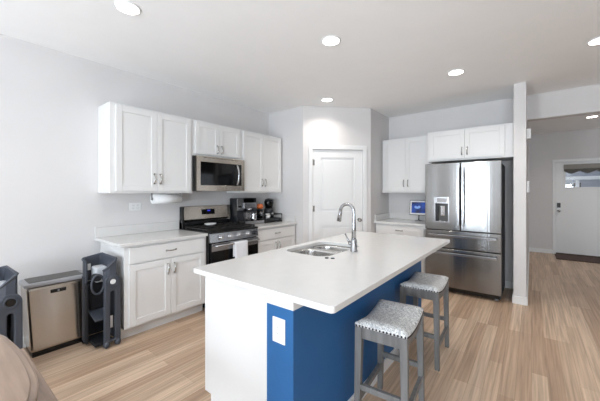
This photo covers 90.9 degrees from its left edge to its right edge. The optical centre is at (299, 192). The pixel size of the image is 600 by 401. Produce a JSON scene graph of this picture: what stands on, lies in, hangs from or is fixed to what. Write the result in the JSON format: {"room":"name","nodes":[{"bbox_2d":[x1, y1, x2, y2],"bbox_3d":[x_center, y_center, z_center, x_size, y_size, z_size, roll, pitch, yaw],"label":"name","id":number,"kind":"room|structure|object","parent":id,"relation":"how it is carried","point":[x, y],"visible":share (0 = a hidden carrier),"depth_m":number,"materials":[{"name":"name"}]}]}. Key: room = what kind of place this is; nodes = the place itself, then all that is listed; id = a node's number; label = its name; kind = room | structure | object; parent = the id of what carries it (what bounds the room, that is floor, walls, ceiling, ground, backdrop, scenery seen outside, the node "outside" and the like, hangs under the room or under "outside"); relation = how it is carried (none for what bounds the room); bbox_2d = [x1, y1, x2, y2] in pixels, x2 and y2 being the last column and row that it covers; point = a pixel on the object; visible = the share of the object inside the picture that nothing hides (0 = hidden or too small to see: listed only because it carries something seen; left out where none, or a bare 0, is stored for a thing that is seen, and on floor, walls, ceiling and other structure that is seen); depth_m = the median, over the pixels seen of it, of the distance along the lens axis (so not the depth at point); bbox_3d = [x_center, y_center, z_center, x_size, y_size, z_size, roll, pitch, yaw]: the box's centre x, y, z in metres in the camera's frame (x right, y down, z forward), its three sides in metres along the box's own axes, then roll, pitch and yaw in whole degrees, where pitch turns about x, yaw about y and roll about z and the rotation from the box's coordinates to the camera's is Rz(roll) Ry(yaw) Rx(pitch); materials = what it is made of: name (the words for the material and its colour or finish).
{"room":"kitchen","nodes":[
{"label":"kitchen","id":0,"kind":"room"},
{"bbox_2d":[0,34,268,336],"bbox_3d":[-2.233,0.015,3.045,0.120,2.745,8.673,0,0,38],"label":"wall","id":1,"kind":"structure","parent":0,"point":[52,207],"depth_m":2.87,"materials":[{"name":"grey paint"}]},
{"bbox_2d":[129,203,140,210],"bbox_3d":[-1.886,0.164,3.382,0.008,0.088,0.125,0,0,38],"label":"outlet","id":2,"kind":"object","parent":1,"relation":"attached to","point":[132,206],"visible":1,"depth_m":3.37,"materials":[{"name":"white plastic"}]},
{"bbox_2d":[95,221,178,237],"bbox_3d":[-1.841,0.421,3.429,0.020,0.106,0.925,0,0,38],"label":"backsplash","id":3,"kind":"structure","parent":1,"relation":"attached to","point":[173,225],"depth_m":3.36,"materials":[{"name":"white stone"}]},
{"bbox_2d":[98,101,191,192],"bbox_3d":[-1.694,-0.443,3.336,0.364,0.904,0.898,0,0,38],"label":"upper cabinet","id":4,"kind":"object","parent":1,"relation":"attached to","point":[140,150],"visible":1,"depth_m":3.14,"materials":[{"name":"white paint"}]},
{"bbox_2d":[150,193,181,203],"bbox_3d":[-1.579,0.070,3.495,0.108,0.120,0.354,0,0,38],"label":"paper towel roll","id":5,"kind":"object","parent":4,"relation":"attached to","point":[154,198],"visible":1,"depth_m":3.44,"materials":[{"name":"white paper"}]},
{"bbox_2d":[192,119,240,159],"bbox_3d":[-1.180,-0.674,3.991,0.364,0.441,0.763,0,0,38],"label":"upper cabinet","id":6,"kind":"object","parent":1,"relation":"attached to","point":[208,139],"visible":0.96,"depth_m":3.85,"materials":[{"name":"white paint"}]},
{"bbox_2d":[192,155,244,190],"bbox_3d":[-1.142,-0.233,3.961,0.459,0.431,0.755,0,0,38],"label":"microwave","id":7,"kind":"object","parent":6,"relation":"attached to","point":[208,173],"visible":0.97,"depth_m":3.81,"materials":[{"name":"silver metal"}]},
{"bbox_2d":[227,130,280,192],"bbox_3d":[-0.676,-0.443,4.634,0.364,0.904,0.868,0,0,38],"label":"upper cabinet","id":8,"kind":"object","parent":1,"relation":"attached to","point":[261,153],"visible":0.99,"depth_m":4.51,"materials":[{"name":"white paint"}]},
{"bbox_2d":[229,214,295,221],"bbox_3d":[-0.575,0.421,4.565,0.608,0.106,0.880,0,0,38],"label":"backsplash","id":9,"kind":"structure","parent":1,"relation":"attached to","point":[291,218],"depth_m":4.80,"materials":[{"name":"white stone"}]},
{"bbox_2d":[269,106,302,244],"bbox_3d":[-0.217,0.015,4.912,0.747,2.745,0.100,0,0,38],"label":"wall","id":10,"kind":"structure","parent":0,"point":[287,125],"depth_m":4.80,"materials":[{"name":"grey paint"}]},
{"bbox_2d":[0,0,599,133],"bbox_3d":[1.892,-1.407,2.068,7.817,0.100,12.230,0,0,38],"label":"ceiling","id":11,"kind":"structure","parent":0,"point":[392,58],"depth_m":2.71,"materials":[{"name":"white paint"}]},
{"bbox_2d":[114,0,141,14],"bbox_3d":[-1.264,-1.352,2.170,0.176,0.010,0.176,0,0,38],"label":"recessed light","id":12,"kind":"object","parent":11,"relation":"in","point":[127,7],"visible":1,"depth_m":2.16,"materials":[{"name":"white plastic"}]},
{"bbox_2d":[321,98,332,101],"bbox_3d":[0.395,-1.352,4.322,0.176,0.010,0.176,0,0,38],"label":"recessed light","id":13,"kind":"object","parent":11,"relation":"in","point":[322,99],"visible":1,"depth_m":4.29,"materials":[{"name":"white"}]},
{"bbox_2d":[321,35,340,45],"bbox_3d":[0.277,-1.352,2.642,0.176,0.010,0.176,0,0,38],"label":"recessed light","id":14,"kind":"object","parent":11,"relation":"in","point":[331,40],"visible":1,"depth_m":2.62,"materials":[{"name":"white"}]},
{"bbox_2d":[447,69,464,75],"bbox_3d":[1.760,-1.352,3.334,0.176,0.010,0.176,0,0,38],"label":"recessed light","id":15,"kind":"object","parent":11,"relation":"in","point":[454,72],"visible":1,"depth_m":3.33,"materials":[{"name":"white"}]},
{"bbox_2d":[586,37,599,44],"bbox_3d":[2.674,-1.352,2.633,0.176,0.010,0.176,0,0,38],"label":"recessed light","id":16,"kind":"object","parent":11,"relation":"in","point":[596,41],"visible":1,"depth_m":2.65,"materials":[{"name":"white"}]},
{"bbox_2d":[24,252,599,400],"bbox_3d":[1.892,1.438,2.068,7.817,0.100,12.230,0,0,38],"label":"floor","id":17,"kind":"structure","parent":0,"point":[548,348],"depth_m":2.48,"materials":[{"name":"brown wood"}]},
{"bbox_2d":[0,265,22,348],"bbox_3d":[-2.249,0.984,2.205,0.347,0.809,0.231,0,0,38],"label":"utility cart","id":18,"kind":"object","parent":17,"relation":"on","point":[11,302],"visible":0.59,"depth_m":2.17,"materials":[{"name":"grey plastic"}]},
{"bbox_2d":[0,265,18,298],"bbox_3d":[-2.259,0.704,2.202,0.335,0.249,0.200,0,0,38],"label":"tray","id":19,"kind":"object","parent":18,"relation":"on","point":[8,276],"depth_m":2.16,"materials":[{"name":"grey plastic"}]},
{"bbox_2d":[0,334,38,400],"bbox_3d":[-1.446,1.008,0.814,1.320,0.761,0.996,0,0,38],"label":"armchair","id":20,"kind":"object","parent":17,"relation":"on","point":[18,378],"visible":1,"depth_m":1.01,"materials":[{"name":"beige leather"}]},
{"bbox_2d":[20,348,57,400],"bbox_3d":[-1.287,1.158,1.272,1.195,0.460,0.332,0,0,38],"label":"bench","id":21,"kind":"object","parent":17,"relation":"on","point":[45,393],"visible":0.23,"depth_m":1.40,"materials":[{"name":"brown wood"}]},
{"bbox_2d":[19,270,82,357],"bbox_3d":[-2.233,1.079,2.694,0.296,0.617,0.452,0,0,38],"label":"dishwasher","id":22,"kind":"object","parent":17,"relation":"on","point":[52,303],"visible":0.85,"depth_m":2.59,"materials":[{"name":"silver metal"}]},
{"bbox_2d":[81,252,120,348],"bbox_3d":[-1.830,0.984,2.714,0.347,0.809,0.231,0,0,38],"label":"utility cart","id":23,"kind":"object","parent":17,"relation":"on","point":[101,301],"visible":1,"depth_m":2.69,"materials":[{"name":"grey plastic"}]},
{"bbox_2d":[81,252,117,283],"bbox_3d":[-1.840,0.704,2.711,0.335,0.249,0.200,0,0,38],"label":"tray","id":24,"kind":"object","parent":23,"relation":"on","point":[101,267],"depth_m":2.70,"materials":[{"name":"grey plastic"}]},
{"bbox_2d":[100,236,205,338],"bbox_3d":[-1.574,0.947,3.253,0.650,0.883,0.878,0,0,38],"label":"base cabinet","id":25,"kind":"object","parent":17,"relation":"on","point":[159,284],"visible":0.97,"depth_m":3.00,"materials":[{"name":"white paint"}]},
{"bbox_2d":[95,221,207,247],"bbox_3d":[-1.598,0.436,3.238,0.638,0.136,0.925,0,0,38],"label":"countertop","id":26,"kind":"structure","parent":25,"relation":"on","point":[148,233],"depth_m":3.23,"materials":[{"name":"white stone"}]},
{"bbox_2d":[180,205,259,307],"bbox_3d":[-1.030,0.785,3.873,0.727,1.205,0.758,0,0,38],"label":"range","id":27,"kind":"object","parent":17,"relation":"on","point":[221,236],"visible":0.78,"depth_m":3.79,"materials":[{"name":"black metal"}]},
{"bbox_2d":[182,226,257,233],"bbox_3d":[-1.033,0.473,3.875,0.600,0.020,0.758,0,0,38],"label":"cooktop","id":28,"kind":"object","parent":27,"relation":"in","point":[203,229],"depth_m":3.67,"materials":[{"name":"black metal"}]},
{"bbox_2d":[233,240,247,257],"bbox_3d":[-0.738,0.723,3.673,0.044,0.235,0.205,0,0,38],"label":"dish towel","id":29,"kind":"object","parent":27,"relation":"hanging from","point":[240,248],"visible":0.86,"depth_m":3.65,"materials":[{"name":"white fabric"}]},
{"bbox_2d":[257,224,294,252],"bbox_3d":[-0.559,0.947,4.547,0.650,0.883,0.868,0,0,38],"label":"base cabinet","id":30,"kind":"object","parent":17,"relation":"on","point":[272,238],"visible":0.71,"depth_m":4.33,"materials":[{"name":"white paint"}]},
{"bbox_2d":[229,214,296,228],"bbox_3d":[-0.563,0.436,4.556,0.638,0.136,0.880,0,0,38],"label":"countertop","id":31,"kind":"structure","parent":30,"relation":"on","point":[286,219],"depth_m":4.63,"materials":[{"name":"white stone"}]},
{"bbox_2d":[230,198,263,223],"bbox_3d":[-0.790,0.281,4.446,0.366,0.385,0.375,0,0,38],"label":"espresso machine","id":32,"kind":"object","parent":31,"relation":"on","point":[240,208],"visible":0.88,"depth_m":4.38,"materials":[{"name":"black plastic"}]},
{"bbox_2d":[237,219,263,223],"bbox_3d":[-0.727,0.446,4.397,0.184,0.055,0.375,0,0,38],"label":"drip tray","id":33,"kind":"object","parent":32,"relation":"on","point":[247,221],"depth_m":4.36,"materials":[{"name":"grey metal"}]},
{"bbox_2d":[250,212,256,220],"bbox_3d":[-0.690,0.354,4.402,0.092,0.125,0.118,0,0,-21],"label":"milk jug","id":34,"kind":"object","parent":32,"relation":"on","point":[253,216],"visible":0.93,"depth_m":4.36,"materials":[{"name":"grey metal"}]},
{"bbox_2d":[257,213,281,222],"bbox_3d":[-0.524,0.407,4.734,0.304,0.132,0.384,0,0,38],"label":"wire rack","id":35,"kind":"object","parent":31,"relation":"on","point":[274,219],"visible":0.62,"depth_m":4.63,"materials":[{"name":"black metal"}]},
{"bbox_2d":[257,209,262,217],"bbox_3d":[-0.638,0.337,4.677,0.094,0.141,0.094,0,0,38],"label":"coffee canister","id":36,"kind":"object","parent":35,"relation":"on","point":[259,211],"visible":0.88,"depth_m":4.64,"materials":[{"name":"black ceramic"}]},
{"bbox_2d":[257,203,262,208],"bbox_3d":[-0.637,0.214,4.676,0.116,0.100,0.117,0,0,38],"label":"ornament","id":37,"kind":"object","parent":36,"relation":"on","point":[259,206],"visible":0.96,"depth_m":4.63,"materials":[{"name":"orange ceramic"}]},
{"bbox_2d":[264,198,273,217],"bbox_3d":[-0.506,0.254,4.809,0.165,0.306,0.160,0,0,38],"label":"coffee grinder","id":38,"kind":"object","parent":35,"relation":"on","point":[268,203],"visible":0.89,"depth_m":4.75,"materials":[{"name":"black plastic"}]},
{"bbox_2d":[205,247,420,400],"bbox_3d":[0.317,0.947,2.484,0.786,0.883,2.100,0,0,38],"label":"kitchen island","id":39,"kind":"object","parent":17,"relation":"on","point":[316,362],"visible":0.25,"depth_m":1.67,"materials":[{"name":"white paint"}]},
{"bbox_2d":[273,316,284,345],"bbox_3d":[-0.106,0.691,1.476,0.083,0.125,0.008,0,0,38],"label":"outlet","id":40,"kind":"object","parent":39,"relation":"attached to","point":[278,323],"visible":1,"depth_m":1.47,"materials":[{"name":"white plastic"}]},
{"bbox_2d":[276,323,280,338],"bbox_3d":[-0.108,0.691,1.474,0.034,0.068,0.002,0,0,38],"label":"socket","id":41,"kind":"object","parent":40,"relation":"attached to","point":[278,325],"depth_m":1.47,"materials":[{"name":"white plastic"}]},
{"bbox_2d":[194,231,449,313],"bbox_3d":[0.416,0.489,2.409,1.034,0.030,2.223,0,0,38],"label":"island countertop","id":42,"kind":"structure","parent":39,"relation":"on","point":[329,285],"depth_m":1.81,"materials":[{"name":"white stone"}]},
{"bbox_2d":[292,245,350,255],"bbox_3d":[0.208,0.599,2.520,0.426,0.189,0.633,0,0,38],"label":"sink","id":43,"kind":"object","parent":42,"relation":"in","point":[319,250],"visible":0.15,"depth_m":2.64,"materials":[{"name":"metal"}]},
{"bbox_2d":[337,203,357,251],"bbox_3d":[0.384,0.279,2.419,0.188,0.390,0.060,0,0,38],"label":"faucet","id":44,"kind":"object","parent":42,"relation":"on","point":[353,242],"visible":1,"depth_m":2.37,"materials":[{"name":"grey metal"}]},
{"bbox_2d":[354,299,424,400],"bbox_3d":[0.569,1.068,1.842,0.308,0.640,0.456,0,0,33],"label":"counter stool","id":45,"kind":"object","parent":17,"relation":"on","point":[389,323],"visible":1,"depth_m":1.73,"materials":[{"name":"grey wood"}]},
{"bbox_2d":[376,223,425,272],"bbox_3d":[1.738,0.947,4.862,0.800,0.883,0.664,0,0,38],"label":"base cabinet","id":46,"kind":"object","parent":17,"relation":"on","point":[407,230],"visible":0.2,"depth_m":4.59,"materials":[{"name":"white paint"}]},
{"bbox_2d":[374,213,424,225],"bbox_3d":[1.741,0.436,4.866,0.822,0.136,0.656,0,0,38],"label":"countertop","id":47,"kind":"structure","parent":46,"relation":"on","point":[385,218],"depth_m":5.00,"materials":[{"name":"white stone"}]},
{"bbox_2d":[410,200,424,220],"bbox_3d":[1.956,0.302,4.872,0.290,0.343,0.110,0,0,38],"label":"smart display","id":48,"kind":"object","parent":47,"relation":"on","point":[417,207],"visible":0.91,"depth_m":4.88,"materials":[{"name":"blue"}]},
{"bbox_2d":[399,272,448,370],"bbox_3d":[1.085,1.068,2.562,0.308,0.640,0.456,0,0,36],"label":"counter stool","id":49,"kind":"object","parent":17,"relation":"on","point":[428,286],"visible":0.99,"depth_m":2.44,"materials":[{"name":"grey wood"}]},
{"bbox_2d":[425,160,504,300],"bbox_3d":[2.370,0.493,4.239,0.908,1.790,0.822,0,0,38],"label":"refrigerator","id":50,"kind":"object","parent":17,"relation":"on","point":[465,201],"visible":0.87,"depth_m":3.91,"materials":[{"name":"grey metal"}]},
{"bbox_2d":[555,254,599,263],"bbox_3d":[5.907,1.379,6.067,1.000,0.015,0.640,0,0,38],"label":"door mat","id":51,"kind":"object","parent":17,"relation":"on","point":[558,256],"visible":1,"depth_m":6.12,"materials":[{"name":"fabric"}]},
{"bbox_2d":[303,106,370,242],"bbox_3d":[0.588,0.015,4.758,1.103,2.745,0.100,0,0,-7],"label":"wall","id":52,"kind":"structure","parent":0,"point":[346,126],"depth_m":4.70,"materials":[{"name":"grey paint"}]},
{"bbox_2d":[309,145,366,241],"bbox_3d":[0.603,0.321,4.726,0.944,2.134,0.167,0,0,-7],"label":"door","id":53,"kind":"structure","parent":52,"relation":"in","point":[337,173],"depth_m":4.72,"materials":[{"name":"white paint"}]},
{"bbox_2d":[371,109,388,232],"bbox_3d":[1.341,0.015,5.109,0.100,2.745,0.773,0,0,38],"label":"wall","id":54,"kind":"structure","parent":0,"point":[379,122],"depth_m":4.99,"materials":[{"name":"grey paint"}]},
{"bbox_2d":[389,84,599,281],"bbox_3d":[3.441,0.015,4.041,7.577,2.745,0.140,0,0,38],"label":"wall","id":55,"kind":"structure","parent":0,"point":[499,111],"depth_m":4.30,"materials":[{"name":"grey paint"}]},
{"bbox_2d":[375,213,424,220],"bbox_3d":[1.750,0.421,4.878,0.822,0.106,0.626,0,0,38],"label":"backsplash","id":56,"kind":"structure","parent":55,"relation":"attached to","point":[382,216],"depth_m":5.15,"materials":[{"name":"white stone"}]},
{"bbox_2d":[383,136,432,192],"bbox_3d":[1.826,-0.443,4.974,0.800,0.904,0.380,0,0,38],"label":"upper cabinet","id":57,"kind":"object","parent":55,"relation":"attached to","point":[404,159],"visible":0.91,"depth_m":4.85,"materials":[{"name":"white paint"}]},
{"bbox_2d":[428,123,513,163],"bbox_3d":[2.483,-0.674,4.312,1.046,0.441,0.610,0,0,38],"label":"upper cabinet","id":58,"kind":"object","parent":55,"relation":"attached to","point":[491,142],"visible":0.98,"depth_m":4.08,"materials":[{"name":"white paint"}]},
{"bbox_2d":[505,281,513,288],"bbox_3d":[2.678,1.341,4.542,1.005,0.095,0.014,0,0,38],"label":"baseboard","id":59,"kind":"structure","parent":55,"relation":"attached to","point":[510,285],"depth_m":4.26,"materials":[{"name":"white paint"}]},
{"bbox_2d":[514,82,528,297],"bbox_3d":[4.030,0.015,5.326,0.126,2.745,4.224,0,0,38],"label":"wall","id":60,"kind":"structure","parent":0,"point":[521,145],"depth_m":3.67,"materials":[{"name":"grey paint"}]},
{"bbox_2d":[512,295,527,305],"bbox_3d":[2.722,1.341,3.659,0.154,0.095,0.014,0,0,38],"label":"baseboard","id":61,"kind":"structure","parent":60,"relation":"attached to","point":[515,299],"depth_m":3.65,"materials":[{"name":"white paint"}]},
{"bbox_2d":[526,247,529,297],"bbox_3d":[4.081,1.341,5.277,0.014,0.095,4.210,0,0,38],"label":"baseboard","id":62,"kind":"structure","parent":60,"relation":"attached to","point":[529,247],"depth_m":4.54,"materials":[{"name":"white paint"}]},
{"bbox_2d":[526,128,530,140],"bbox_3d":[2.963,-0.747,3.827,0.045,0.130,0.180,0,0,38],"label":"door chime","id":63,"kind":"object","parent":60,"relation":"attached to","point":[528,131],"visible":0.96,"depth_m":3.76,"materials":[{"name":"white plastic"}]},
{"bbox_2d":[529,128,599,248],"bbox_3d":[7.016,0.015,5.744,4.055,2.745,0.120,0,0,38],"label":"wall","id":64,"kind":"structure","parent":0,"point":[544,148],"depth_m":6.75,"materials":[{"name":"grey paint"}]},
{"bbox_2d":[530,247,551,253],"bbox_3d":[5.545,1.341,6.813,0.420,0.095,0.014,0,0,38],"label":"baseboard","id":65,"kind":"structure","parent":64,"relation":"attached to","point":[541,250],"depth_m":6.80,"materials":[{"name":"white paint"}]},
{"bbox_2d":[552,157,599,257],"bbox_3d":[6.135,0.327,6.391,1.028,2.122,0.189,0,0,38],"label":"door","id":66,"kind":"structure","parent":64,"relation":"in","point":[575,210],"depth_m":6.48,"materials":[{"name":"white paint"}]},
{"bbox_2d":[564,163,599,172],"bbox_3d":[6.112,-0.512,6.361,0.650,0.200,0.034,0,0,38],"label":"window shade","id":67,"kind":"object","parent":66,"relation":"attached to","point":[570,168],"visible":1,"depth_m":6.37,"materials":[{"name":"grey fabric"}]},
{"label":"outside","id":68,"kind":"structure","parent":0,"visible":0},
{"bbox_3d":[14.037,1.588,16.263,26.000,0.100,25.080,0,0,38],"label":"ground","id":69,"kind":"structure","parent":68,"visible":0},
{"bbox_2d":[566,170,599,186],"bbox_3d":[16.065,-0.162,16.579,11.000,3.400,7.280,0,0,38],"label":"house","id":70,"kind":"structure","parent":69,"relation":"on","point":[578,179],"depth_m":14.23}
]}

